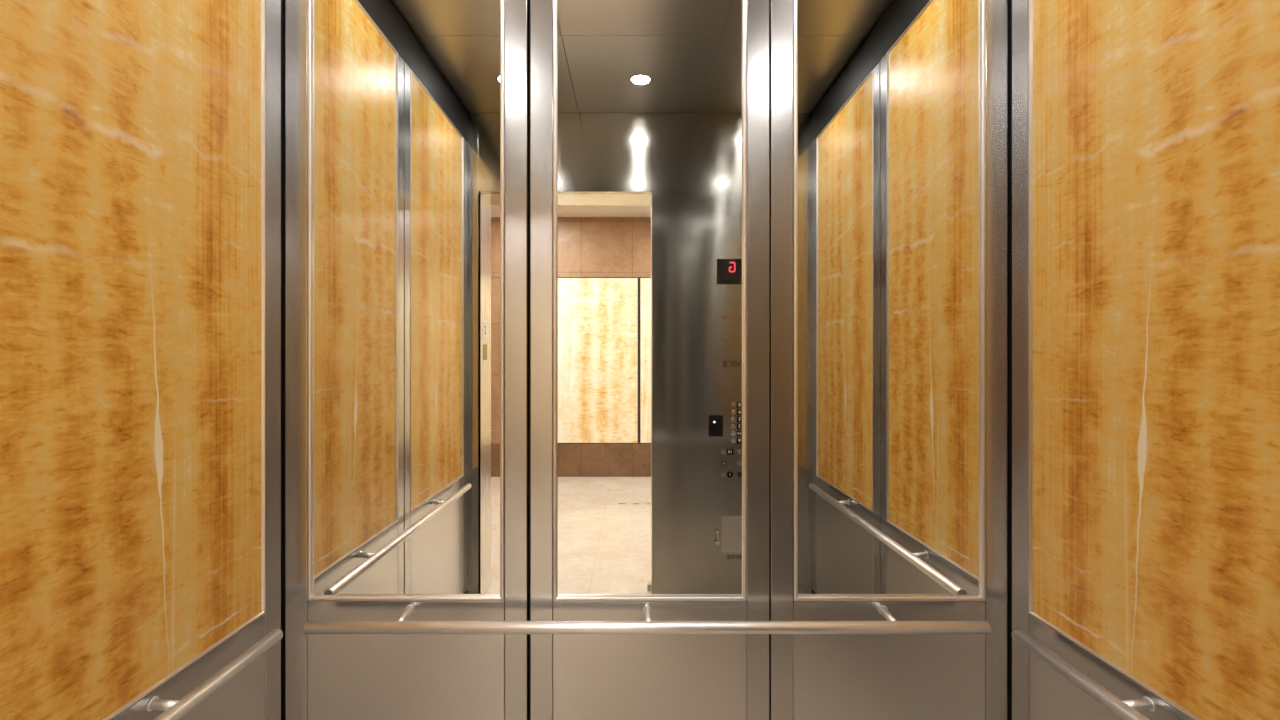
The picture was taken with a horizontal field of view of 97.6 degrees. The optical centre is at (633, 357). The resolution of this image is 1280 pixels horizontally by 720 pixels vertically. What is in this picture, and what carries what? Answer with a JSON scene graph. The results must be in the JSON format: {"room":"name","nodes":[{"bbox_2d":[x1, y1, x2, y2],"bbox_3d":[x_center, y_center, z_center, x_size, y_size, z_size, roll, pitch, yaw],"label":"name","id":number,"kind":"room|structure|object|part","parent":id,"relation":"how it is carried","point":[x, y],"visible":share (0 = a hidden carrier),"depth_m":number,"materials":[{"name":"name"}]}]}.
{"room":"elevator interior","nodes":[
{"label":"elevator interior","id":0,"kind":"room"},
{"bbox_2d":[281,0,1011,719],"bbox_3d":[0.034,-0.018,1.588,2.120,2.915,0.030,0,0,0],"label":"wall","id":1,"kind":"structure","parent":0,"point":[282,1],"depth_m":1.57,"materials":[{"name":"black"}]},
{"bbox_2d":[285,0,528,719],"bbox_3d":[-0.629,0.045,1.555,0.667,2.590,0.032,0,0,0],"label":"wall panel","id":2,"kind":"object","parent":1,"relation":"attached to","point":[407,121],"visible":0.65,"depth_m":1.55,"materials":[{"name":"metal"}]},
{"bbox_2d":[307,0,504,600],"bbox_3d":[-0.629,-0.248,1.553,0.543,1.836,0.028,0,0,0],"label":"mirror","id":3,"kind":"object","parent":2,"relation":"on","point":[406,98],"depth_m":1.55,"materials":[{"name":"metal"}]},
{"bbox_3d":[-0.629,0.706,1.557,0.543,0.070,0.028,0,0,0],"label":"rail","id":4,"kind":"part","parent":2,"relation":"part of","materials":[{"name":"metal"}]},
{"bbox_2d":[303,605,990,633],"bbox_3d":[0.034,0.700,1.497,1.784,0.041,0.095,0,0,0],"label":"handrail","id":5,"kind":"object","parent":1,"relation":"attached to","point":[401,626],"visible":1,"depth_m":1.45,"materials":[{"name":"metal"}]},
{"bbox_2d":[530,0,768,719],"bbox_3d":[0.044,0.045,1.555,0.658,2.590,0.032,0,0,0],"label":"wall panel","id":6,"kind":"object","parent":1,"relation":"attached to","point":[649,119],"visible":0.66,"depth_m":1.55,"materials":[{"name":"metal"}]},
{"bbox_3d":[0.044,0.706,1.557,0.534,0.070,0.028,0,0,0],"label":"rail","id":7,"kind":"part","parent":6,"relation":"part of","materials":[{"name":"metal"}]},
{"bbox_2d":[553,0,746,600],"bbox_3d":[0.044,-0.248,1.553,0.534,1.836,0.028,0,0,0],"label":"mirror","id":8,"kind":"object","parent":6,"relation":"on","point":[650,96],"depth_m":1.55,"materials":[{"name":"metal"}]},
{"bbox_2d":[769,0,1007,719],"bbox_3d":[0.704,0.045,1.555,0.653,2.590,0.032,0,0,0],"label":"wall panel","id":9,"kind":"object","parent":1,"relation":"attached to","point":[888,119],"visible":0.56,"depth_m":1.55,"materials":[{"name":"metal"}]},
{"bbox_3d":[0.704,0.706,1.557,0.529,0.070,0.028,0,0,0],"label":"rail","id":10,"kind":"part","parent":9,"relation":"part of","materials":[{"name":"metal"}]},
{"bbox_2d":[793,0,985,600],"bbox_3d":[0.704,-0.248,1.553,0.529,1.836,0.028,0,0,0],"label":"mirror","id":11,"kind":"object","parent":9,"relation":"on","point":[889,96],"depth_m":1.55,"materials":[{"name":"metal"}]},
{"bbox_3d":[-1.011,-0.018,0.708,0.030,2.915,1.730,0,0,0],"label":"wall","id":12,"kind":"structure","parent":0,"visible":0},
{"bbox_2d":[0,0,280,719],"bbox_3d":[-0.979,0.045,1.140,0.030,2.590,0.786,0,0,0],"label":"wall panel","id":13,"kind":"object","parent":12,"relation":"attached to","point":[140,140],"visible":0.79,"depth_m":1.09,"materials":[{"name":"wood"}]},
{"bbox_3d":[-0.977,-0.290,1.137,0.026,1.917,0.659,0,0,0],"label":"frame","id":14,"kind":"part","parent":13,"relation":"part of","materials":[{"name":"wood"}]},
{"bbox_3d":[-0.980,0.705,1.137,0.028,0.072,0.659,0,0,0],"label":"rail","id":15,"kind":"part","parent":13,"relation":"part of","materials":[{"name":"metal"}]},
{"bbox_2d":[147,628,282,719],"bbox_3d":[-0.931,0.700,0.721,0.073,0.041,1.416,0,0,0],"label":"handrail","id":16,"kind":"object","parent":12,"relation":"attached to","point":[174,709],"visible":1,"depth_m":1.19,"materials":[{"name":"metal"}]},
{"bbox_3d":[1.079,-0.018,0.708,0.030,2.915,1.730,0,0,0],"label":"wall","id":17,"kind":"structure","parent":0,"visible":0},
{"bbox_2d":[1012,628,1155,719],"bbox_3d":[0.999,0.700,0.721,0.073,0.041,1.416,0,0,0],"label":"handrail","id":18,"kind":"object","parent":17,"relation":"attached to","point":[1126,709],"visible":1,"depth_m":1.19,"materials":[{"name":"metal"}]},
{"bbox_2d":[1012,0,1279,719],"bbox_3d":[1.047,0.045,1.140,0.030,2.590,0.786,0,0,0],"label":"wall panel","id":19,"kind":"object","parent":17,"relation":"attached to","point":[1146,133],"visible":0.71,"depth_m":1.14,"materials":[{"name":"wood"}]},
{"bbox_3d":[1.048,0.705,1.137,0.028,0.072,0.659,0,0,0],"label":"rail","id":20,"kind":"part","parent":19,"relation":"part of","materials":[{"name":"metal"}]},
{"bbox_3d":[1.045,-0.290,1.137,0.026,1.917,0.659,0,0,0],"label":"frame","id":21,"kind":"part","parent":19,"relation":"part of","materials":[{"name":"wood"}]}
]}

